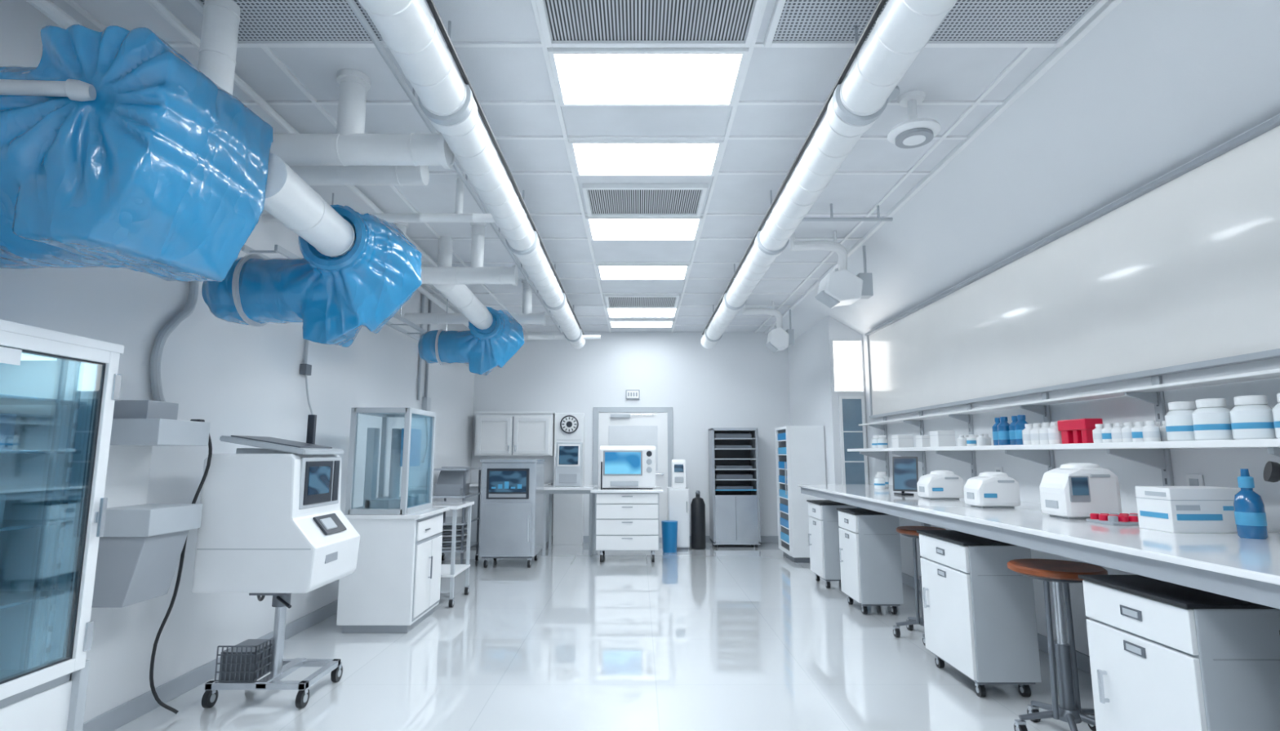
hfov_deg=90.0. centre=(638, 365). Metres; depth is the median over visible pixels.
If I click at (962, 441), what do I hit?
bottle
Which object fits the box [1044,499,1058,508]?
vent
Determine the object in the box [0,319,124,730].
refrigerator
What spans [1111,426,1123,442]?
bottle
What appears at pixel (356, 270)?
duct
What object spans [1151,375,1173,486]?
upright
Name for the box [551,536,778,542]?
baseboard
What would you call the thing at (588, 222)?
frame
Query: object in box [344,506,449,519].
countertop
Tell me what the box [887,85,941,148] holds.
disc
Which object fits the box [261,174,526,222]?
duct
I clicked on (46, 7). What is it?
conduit
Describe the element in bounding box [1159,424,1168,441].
bottle
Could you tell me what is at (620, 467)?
instrument
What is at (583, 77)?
ceiling light
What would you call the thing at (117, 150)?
duct
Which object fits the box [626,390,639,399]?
exit sign
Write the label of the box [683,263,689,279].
frame
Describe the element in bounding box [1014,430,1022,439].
label
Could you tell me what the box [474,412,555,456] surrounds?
upper cabinet
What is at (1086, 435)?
box
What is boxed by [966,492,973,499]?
vent
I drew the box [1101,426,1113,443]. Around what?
bottle
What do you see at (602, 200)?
ceiling air vent
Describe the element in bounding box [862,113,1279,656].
wall
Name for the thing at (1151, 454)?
storage shelf
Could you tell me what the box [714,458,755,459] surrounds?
shelf
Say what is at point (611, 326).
frame
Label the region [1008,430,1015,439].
label
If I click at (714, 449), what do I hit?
shelf
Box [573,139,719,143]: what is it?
frame
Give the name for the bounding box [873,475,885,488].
storage jar
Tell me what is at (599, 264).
frame
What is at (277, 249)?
cable tray
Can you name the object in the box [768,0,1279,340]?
wall
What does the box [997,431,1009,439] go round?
label
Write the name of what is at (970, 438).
bottle
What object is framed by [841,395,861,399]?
frame
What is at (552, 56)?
frame
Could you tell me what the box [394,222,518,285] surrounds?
duct
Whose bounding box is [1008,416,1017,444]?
bottle
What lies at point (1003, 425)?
bottle
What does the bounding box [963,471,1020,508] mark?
centrifuge
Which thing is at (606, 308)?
frame
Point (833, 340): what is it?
frame
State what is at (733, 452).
storage rack
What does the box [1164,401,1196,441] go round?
storage jar
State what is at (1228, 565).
countertop
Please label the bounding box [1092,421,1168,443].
bottles
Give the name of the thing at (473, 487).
base cabinet
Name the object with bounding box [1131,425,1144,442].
bottle
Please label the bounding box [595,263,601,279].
frame
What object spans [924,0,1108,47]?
ceiling air vent
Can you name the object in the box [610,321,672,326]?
ceiling light
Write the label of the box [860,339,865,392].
frame
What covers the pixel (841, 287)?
extraction arm
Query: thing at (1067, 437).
box
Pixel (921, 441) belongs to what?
carton
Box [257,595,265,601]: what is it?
power cable
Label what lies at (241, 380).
wall
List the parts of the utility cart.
post, post, post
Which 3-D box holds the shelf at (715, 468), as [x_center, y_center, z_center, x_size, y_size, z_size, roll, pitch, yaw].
[1.380,1.508,9.311,0.590,0.016,0.440,0,-8,0]
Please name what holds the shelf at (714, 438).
attached to the storage rack
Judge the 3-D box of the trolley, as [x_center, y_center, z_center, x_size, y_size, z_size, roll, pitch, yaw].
[-1.835,1.680,5.780,0.530,0.850,0.590,0,-8,0]
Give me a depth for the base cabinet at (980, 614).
3.49 m
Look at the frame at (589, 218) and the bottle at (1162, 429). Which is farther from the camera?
the frame at (589, 218)
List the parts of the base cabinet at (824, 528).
drawer, door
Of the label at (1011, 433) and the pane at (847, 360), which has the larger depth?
the pane at (847, 360)
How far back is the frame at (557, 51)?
2.94 m
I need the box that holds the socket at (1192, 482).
[1188,479,1199,486]
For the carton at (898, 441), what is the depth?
5.96 m
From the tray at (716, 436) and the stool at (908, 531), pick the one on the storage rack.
the tray at (716, 436)
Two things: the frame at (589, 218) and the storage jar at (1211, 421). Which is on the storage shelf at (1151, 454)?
the storage jar at (1211, 421)
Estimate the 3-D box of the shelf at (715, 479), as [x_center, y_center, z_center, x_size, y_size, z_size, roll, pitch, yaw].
[1.380,1.651,9.291,0.590,0.016,0.440,0,-8,0]
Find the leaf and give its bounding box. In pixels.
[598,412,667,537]
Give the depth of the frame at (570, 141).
3.98 m
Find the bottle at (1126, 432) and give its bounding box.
[1120,425,1133,442]
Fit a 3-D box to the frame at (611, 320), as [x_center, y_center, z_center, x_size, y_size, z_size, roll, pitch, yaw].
[0.045,-0.630,8.940,0.870,0.030,0.020,0,-8,0]
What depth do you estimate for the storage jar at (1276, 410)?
2.49 m
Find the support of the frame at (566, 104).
attached to the ceiling
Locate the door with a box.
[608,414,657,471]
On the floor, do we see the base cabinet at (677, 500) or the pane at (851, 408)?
the base cabinet at (677, 500)
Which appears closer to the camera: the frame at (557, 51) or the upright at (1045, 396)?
the frame at (557, 51)
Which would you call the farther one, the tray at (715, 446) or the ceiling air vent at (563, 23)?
the tray at (715, 446)
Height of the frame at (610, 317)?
0.030 m
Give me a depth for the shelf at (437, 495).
7.37 m
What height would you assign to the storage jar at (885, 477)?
0.150 m
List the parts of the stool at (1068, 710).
post, seat, post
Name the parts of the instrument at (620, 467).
knob, knob, knob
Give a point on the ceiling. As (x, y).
(493, 73)
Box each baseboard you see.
[82,553,448,730]
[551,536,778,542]
[902,572,1091,675]
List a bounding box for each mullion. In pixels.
[843,431,862,432]
[844,461,864,462]
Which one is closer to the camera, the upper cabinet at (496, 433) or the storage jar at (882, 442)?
the storage jar at (882, 442)
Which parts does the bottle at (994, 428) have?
cap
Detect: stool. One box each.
[893,526,946,646]
[1007,559,1107,730]
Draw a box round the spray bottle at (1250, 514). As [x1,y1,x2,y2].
[1233,469,1268,539]
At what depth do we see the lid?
3.52 m
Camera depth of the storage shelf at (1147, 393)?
3.46 m
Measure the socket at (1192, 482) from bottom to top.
0.080 m
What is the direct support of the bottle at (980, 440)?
on the storage shelf at (1151, 454)
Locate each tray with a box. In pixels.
[102,503,202,537]
[109,418,209,445]
[241,193,469,367]
[434,467,480,471]
[610,481,638,486]
[714,434,751,438]
[714,445,751,448]
[715,465,752,469]
[715,474,752,479]
[715,485,752,489]
[1086,513,1138,525]
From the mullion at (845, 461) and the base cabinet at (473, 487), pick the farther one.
the base cabinet at (473, 487)
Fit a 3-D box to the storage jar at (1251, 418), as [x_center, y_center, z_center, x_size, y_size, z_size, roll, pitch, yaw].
[2.520,0.216,2.625,0.136,0.180,0.136,0,-8,0]
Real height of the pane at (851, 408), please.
1.910 m
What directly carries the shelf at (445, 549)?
attached to the utility cart
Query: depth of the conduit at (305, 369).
4.76 m
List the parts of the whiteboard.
rail, rail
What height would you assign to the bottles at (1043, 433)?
0.130 m
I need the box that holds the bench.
[542,484,662,562]
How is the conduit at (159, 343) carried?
attached to the wall at (241, 380)
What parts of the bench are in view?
leg, leg, leg, leg, drawer, drawer, drawer, drawer, drawer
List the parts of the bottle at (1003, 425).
cap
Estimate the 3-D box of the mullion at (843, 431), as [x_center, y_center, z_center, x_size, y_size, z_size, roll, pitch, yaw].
[2.530,0.780,7.543,0.230,0.015,0.008,0,-8,0]
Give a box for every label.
[966,440,976,444]
[992,431,998,439]
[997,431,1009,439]
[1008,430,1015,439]
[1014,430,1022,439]
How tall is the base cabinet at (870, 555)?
0.815 m
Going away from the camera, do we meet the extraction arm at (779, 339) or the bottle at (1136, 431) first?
the bottle at (1136, 431)
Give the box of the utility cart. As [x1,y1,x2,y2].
[432,466,480,564]
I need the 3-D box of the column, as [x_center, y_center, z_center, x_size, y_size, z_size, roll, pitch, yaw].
[-1.025,1.657,9.457,0.430,1.900,0.190,0,-8,0]
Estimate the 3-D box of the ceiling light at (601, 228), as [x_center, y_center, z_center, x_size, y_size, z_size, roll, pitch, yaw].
[0.045,-1.139,5.290,0.870,0.014,0.490,0,-8,0]
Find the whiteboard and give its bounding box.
[865,115,1279,418]
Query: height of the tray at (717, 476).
0.064 m
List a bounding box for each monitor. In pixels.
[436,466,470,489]
[892,457,918,495]
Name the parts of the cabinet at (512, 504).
door, under rail, control panel, handle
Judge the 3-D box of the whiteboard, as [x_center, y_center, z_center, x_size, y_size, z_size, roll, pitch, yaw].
[2.670,-0.451,3.267,0.059,0.985,8.350,0,-8,0]
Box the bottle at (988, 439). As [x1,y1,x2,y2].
[984,435,991,445]
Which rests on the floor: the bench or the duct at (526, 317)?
the bench
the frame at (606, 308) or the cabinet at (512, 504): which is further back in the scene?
the frame at (606, 308)
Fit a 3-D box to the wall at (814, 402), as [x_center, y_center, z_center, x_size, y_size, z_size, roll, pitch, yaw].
[2.550,0.904,8.607,0.500,3.160,2.100,0,-8,0]
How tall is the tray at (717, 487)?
0.044 m
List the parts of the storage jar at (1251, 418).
lid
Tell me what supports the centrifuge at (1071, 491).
on the countertop at (1228, 565)
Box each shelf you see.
[432,492,480,498]
[440,564,470,577]
[441,542,479,553]
[442,516,479,525]
[714,438,755,439]
[714,448,755,449]
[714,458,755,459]
[715,468,755,470]
[715,479,756,480]
[715,488,756,491]
[847,439,1279,469]
[858,368,1279,431]
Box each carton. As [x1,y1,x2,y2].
[891,435,913,448]
[915,435,930,447]
[929,431,955,447]
[1134,486,1240,533]
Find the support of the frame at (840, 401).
attached to the wall at (814, 402)
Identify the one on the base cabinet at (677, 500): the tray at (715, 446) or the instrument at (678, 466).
the instrument at (678, 466)
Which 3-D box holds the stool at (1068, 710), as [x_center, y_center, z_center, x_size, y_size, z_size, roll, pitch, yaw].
[1.976,1.335,3.006,0.443,0.776,0.448,1,-8,-11]
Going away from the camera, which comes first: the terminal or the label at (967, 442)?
the label at (967, 442)
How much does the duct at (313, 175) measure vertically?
0.243 m
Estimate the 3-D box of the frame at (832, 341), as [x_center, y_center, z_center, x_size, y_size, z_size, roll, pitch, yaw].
[2.330,0.006,7.659,0.020,0.640,0.020,0,-8,0]
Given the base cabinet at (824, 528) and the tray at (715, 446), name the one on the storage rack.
the tray at (715, 446)
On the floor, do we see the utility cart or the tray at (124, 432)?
the utility cart
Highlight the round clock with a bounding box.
[560,415,578,433]
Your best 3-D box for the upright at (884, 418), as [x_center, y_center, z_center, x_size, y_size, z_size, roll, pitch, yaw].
[2.689,0.882,6.945,0.018,0.650,0.050,0,-8,0]
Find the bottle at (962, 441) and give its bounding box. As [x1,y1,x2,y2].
[956,436,966,446]
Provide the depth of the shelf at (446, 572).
5.72 m
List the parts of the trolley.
leg, leg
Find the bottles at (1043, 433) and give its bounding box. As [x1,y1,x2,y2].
[1022,422,1062,444]
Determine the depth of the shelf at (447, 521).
7.53 m
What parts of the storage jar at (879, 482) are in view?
lid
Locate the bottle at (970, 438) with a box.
[966,436,976,446]
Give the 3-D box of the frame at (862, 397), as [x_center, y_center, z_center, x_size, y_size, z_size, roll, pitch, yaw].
[2.663,1.343,7.472,0.035,1.980,0.028,0,-8,0]
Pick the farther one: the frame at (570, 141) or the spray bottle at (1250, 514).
the frame at (570, 141)
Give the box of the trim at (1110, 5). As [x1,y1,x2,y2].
[764,0,1122,333]
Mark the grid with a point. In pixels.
(313, 101)
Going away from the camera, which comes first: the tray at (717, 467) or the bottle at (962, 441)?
the bottle at (962, 441)
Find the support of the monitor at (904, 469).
on the countertop at (1228, 565)
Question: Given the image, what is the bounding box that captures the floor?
[113,542,1093,730]
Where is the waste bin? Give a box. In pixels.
[661,520,677,553]
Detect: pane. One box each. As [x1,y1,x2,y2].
[833,341,862,391]
[841,399,865,508]
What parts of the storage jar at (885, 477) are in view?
lid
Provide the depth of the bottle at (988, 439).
4.61 m
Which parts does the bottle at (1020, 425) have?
cap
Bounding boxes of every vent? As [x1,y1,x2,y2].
[188,0,386,47]
[535,0,764,47]
[582,183,707,217]
[604,294,679,307]
[764,0,888,47]
[919,486,924,492]
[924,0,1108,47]
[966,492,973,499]
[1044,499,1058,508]
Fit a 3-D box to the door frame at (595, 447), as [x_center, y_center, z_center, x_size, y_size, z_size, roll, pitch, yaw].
[-0.080,1.620,9.552,1.200,2.000,0.028,0,-8,0]
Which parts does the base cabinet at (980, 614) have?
handle, drawer, door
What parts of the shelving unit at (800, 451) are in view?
door frame, door frame, panel, door frame, handle, door frame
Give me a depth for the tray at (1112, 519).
3.00 m
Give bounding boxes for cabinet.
[336,407,449,633]
[465,483,552,546]
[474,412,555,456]
[478,458,545,568]
[666,487,689,550]
[806,500,857,588]
[836,508,903,614]
[916,530,1041,697]
[1078,574,1279,730]
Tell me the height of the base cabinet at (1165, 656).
0.815 m
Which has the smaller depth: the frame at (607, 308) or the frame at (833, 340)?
the frame at (833, 340)
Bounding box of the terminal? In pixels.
[555,442,582,486]
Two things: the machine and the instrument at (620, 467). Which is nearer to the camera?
the machine
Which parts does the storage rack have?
door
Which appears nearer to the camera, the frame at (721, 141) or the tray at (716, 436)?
the frame at (721, 141)
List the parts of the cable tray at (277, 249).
rod, rail, rod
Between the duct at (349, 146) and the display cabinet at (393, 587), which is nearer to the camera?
the duct at (349, 146)
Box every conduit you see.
[25,0,561,333]
[150,280,199,402]
[299,339,313,414]
[417,294,431,411]
[801,204,893,221]
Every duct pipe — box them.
[358,0,585,349]
[701,0,956,349]
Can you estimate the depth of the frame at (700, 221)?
5.24 m
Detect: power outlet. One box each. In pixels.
[995,467,1003,472]
[1186,474,1204,486]
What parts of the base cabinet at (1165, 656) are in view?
handle, drawer, door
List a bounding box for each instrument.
[599,446,656,488]
[671,459,685,488]
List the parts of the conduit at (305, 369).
cord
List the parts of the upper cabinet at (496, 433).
door rail, door rail, door, door rail, door rail, cornice, door rail, door rail, door, door rail, door rail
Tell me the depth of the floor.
4.01 m
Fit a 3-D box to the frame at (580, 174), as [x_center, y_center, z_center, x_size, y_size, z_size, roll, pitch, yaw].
[0.045,-1.276,4.254,0.870,0.030,0.020,0,-8,0]
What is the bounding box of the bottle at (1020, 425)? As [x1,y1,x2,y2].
[1014,415,1027,444]
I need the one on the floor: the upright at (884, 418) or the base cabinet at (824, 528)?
the base cabinet at (824, 528)
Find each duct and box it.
[0,0,273,282]
[201,152,422,347]
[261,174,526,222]
[270,68,453,168]
[288,165,429,186]
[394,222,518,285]
[404,280,546,325]
[417,236,524,375]
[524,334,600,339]
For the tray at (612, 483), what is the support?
on the instrument at (620, 467)
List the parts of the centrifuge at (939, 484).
lid, handle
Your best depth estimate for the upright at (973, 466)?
5.15 m
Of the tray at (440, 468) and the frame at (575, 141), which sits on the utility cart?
the tray at (440, 468)
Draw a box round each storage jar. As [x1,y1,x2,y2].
[871,435,878,448]
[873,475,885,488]
[875,472,888,488]
[876,435,888,448]
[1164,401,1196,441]
[1191,398,1234,440]
[1230,395,1277,439]
[1271,393,1279,439]
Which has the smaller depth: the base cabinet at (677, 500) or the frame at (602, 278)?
the frame at (602, 278)
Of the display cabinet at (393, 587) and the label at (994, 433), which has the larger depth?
the display cabinet at (393, 587)
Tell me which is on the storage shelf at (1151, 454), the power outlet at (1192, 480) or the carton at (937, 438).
the carton at (937, 438)
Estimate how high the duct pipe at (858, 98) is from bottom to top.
0.472 m
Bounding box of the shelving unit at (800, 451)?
[775,426,826,563]
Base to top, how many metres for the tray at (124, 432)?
0.120 m
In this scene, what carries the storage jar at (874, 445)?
on the storage shelf at (1151, 454)
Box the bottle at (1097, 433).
[1092,426,1103,443]
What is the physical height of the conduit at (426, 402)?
1.964 m
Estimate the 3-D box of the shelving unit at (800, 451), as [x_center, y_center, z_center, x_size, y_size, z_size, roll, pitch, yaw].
[2.050,1.603,8.112,0.490,1.640,0.650,0,-8,0]
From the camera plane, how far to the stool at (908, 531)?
4.59 m
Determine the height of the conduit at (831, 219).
0.133 m
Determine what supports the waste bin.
on the floor
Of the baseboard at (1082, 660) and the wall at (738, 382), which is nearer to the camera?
the baseboard at (1082, 660)
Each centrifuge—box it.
[916,470,964,499]
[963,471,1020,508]
[1039,462,1122,519]
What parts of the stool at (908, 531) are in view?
post, seat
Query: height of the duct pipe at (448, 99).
0.472 m
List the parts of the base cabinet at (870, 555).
handle, drawer, door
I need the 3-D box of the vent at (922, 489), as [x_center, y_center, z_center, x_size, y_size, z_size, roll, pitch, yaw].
[2.099,0.916,4.739,0.006,0.040,0.080,0,-8,0]
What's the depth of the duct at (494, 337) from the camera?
6.27 m
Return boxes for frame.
[547,47,564,106]
[553,47,742,54]
[564,102,728,106]
[568,139,579,176]
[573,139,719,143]
[579,173,711,176]
[585,216,593,240]
[588,217,699,219]
[592,407,673,528]
[593,238,693,240]
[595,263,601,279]
[598,263,687,266]
[601,278,683,279]
[605,306,609,317]
[607,307,675,308]
[609,316,673,317]
[610,319,672,321]
[611,326,671,328]
[673,306,678,317]
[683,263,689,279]
[693,216,702,240]
[710,139,723,176]
[728,47,748,106]
[831,339,835,392]
[832,339,861,341]
[835,391,863,392]
[838,395,845,484]
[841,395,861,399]
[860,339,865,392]
[861,395,868,484]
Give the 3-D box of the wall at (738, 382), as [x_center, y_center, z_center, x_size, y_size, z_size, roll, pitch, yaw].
[0.100,1.054,9.697,5.400,3.160,0.100,0,-8,0]
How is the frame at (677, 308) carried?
attached to the ceiling
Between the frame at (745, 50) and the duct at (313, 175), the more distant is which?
the duct at (313, 175)
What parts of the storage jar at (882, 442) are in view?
lid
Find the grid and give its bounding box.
[63,0,1064,333]
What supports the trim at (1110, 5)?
attached to the wall at (1154, 86)
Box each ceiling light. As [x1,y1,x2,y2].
[555,54,741,102]
[573,143,718,173]
[589,219,698,238]
[599,266,686,278]
[608,308,675,316]
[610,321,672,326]
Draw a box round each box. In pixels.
[1061,431,1074,444]
[1072,430,1082,444]
[1081,429,1093,443]
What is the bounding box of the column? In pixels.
[552,413,584,544]
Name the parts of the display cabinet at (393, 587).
post, panel, post, post, glass, door, drawer, handle, post, door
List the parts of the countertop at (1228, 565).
leg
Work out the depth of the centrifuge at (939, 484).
4.65 m
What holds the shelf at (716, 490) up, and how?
attached to the storage rack
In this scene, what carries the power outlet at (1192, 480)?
attached to the wall at (1219, 467)
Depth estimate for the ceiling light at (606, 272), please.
6.56 m
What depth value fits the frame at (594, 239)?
5.53 m
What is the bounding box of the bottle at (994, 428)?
[991,417,1000,445]
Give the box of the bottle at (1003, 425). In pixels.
[997,417,1009,445]
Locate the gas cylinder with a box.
[690,490,706,550]
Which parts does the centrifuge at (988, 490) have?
lid, handle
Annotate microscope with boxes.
[1263,461,1279,482]
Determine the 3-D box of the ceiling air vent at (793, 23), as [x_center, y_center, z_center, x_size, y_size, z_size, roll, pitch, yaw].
[0.850,-1.499,2.614,0.560,0.035,0.590,0,-8,0]
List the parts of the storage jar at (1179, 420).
lid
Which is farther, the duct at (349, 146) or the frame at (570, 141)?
the frame at (570, 141)
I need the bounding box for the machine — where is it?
[191,414,359,708]
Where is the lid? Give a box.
[1057,418,1102,431]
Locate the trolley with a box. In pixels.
[432,501,474,607]
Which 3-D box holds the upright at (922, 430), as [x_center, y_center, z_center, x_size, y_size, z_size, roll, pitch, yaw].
[2.689,0.759,6.053,0.018,0.650,0.050,0,-8,0]
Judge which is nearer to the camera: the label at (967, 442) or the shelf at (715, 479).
the label at (967, 442)
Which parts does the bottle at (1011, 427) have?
cap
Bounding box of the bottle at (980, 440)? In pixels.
[976,435,986,445]
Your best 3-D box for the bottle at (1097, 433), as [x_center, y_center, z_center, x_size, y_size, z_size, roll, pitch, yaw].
[2.440,0.368,3.381,0.064,0.084,0.064,0,-8,0]
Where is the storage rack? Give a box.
[708,427,760,547]
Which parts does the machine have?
console panel, lever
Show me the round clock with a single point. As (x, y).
(568, 424)
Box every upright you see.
[883,417,889,477]
[918,411,926,475]
[966,404,976,477]
[1041,392,1054,471]
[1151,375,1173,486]
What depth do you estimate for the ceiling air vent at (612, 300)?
7.76 m
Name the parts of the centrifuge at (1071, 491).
lid, handle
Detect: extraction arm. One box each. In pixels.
[742,301,794,352]
[790,231,873,308]
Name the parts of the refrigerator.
panel, door frame, door glass, door frame, post, door frame, handle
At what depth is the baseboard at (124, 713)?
3.43 m
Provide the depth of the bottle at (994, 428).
4.37 m
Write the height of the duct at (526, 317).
0.491 m
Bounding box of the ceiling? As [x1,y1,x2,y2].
[49,0,1058,332]
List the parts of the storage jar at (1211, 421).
lid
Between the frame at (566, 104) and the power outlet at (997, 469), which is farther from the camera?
the power outlet at (997, 469)
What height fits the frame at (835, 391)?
0.020 m
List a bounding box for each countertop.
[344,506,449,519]
[797,484,1279,609]
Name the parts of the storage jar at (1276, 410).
lid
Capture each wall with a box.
[0,0,475,723]
[471,332,791,536]
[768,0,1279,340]
[787,315,869,500]
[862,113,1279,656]
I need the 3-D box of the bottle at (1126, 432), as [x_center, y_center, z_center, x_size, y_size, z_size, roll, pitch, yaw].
[2.440,0.340,3.179,0.064,0.084,0.064,0,-8,0]
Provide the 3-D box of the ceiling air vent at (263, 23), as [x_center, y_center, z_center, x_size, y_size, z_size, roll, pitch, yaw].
[-1.465,-1.499,2.614,0.730,0.035,0.590,0,-8,0]

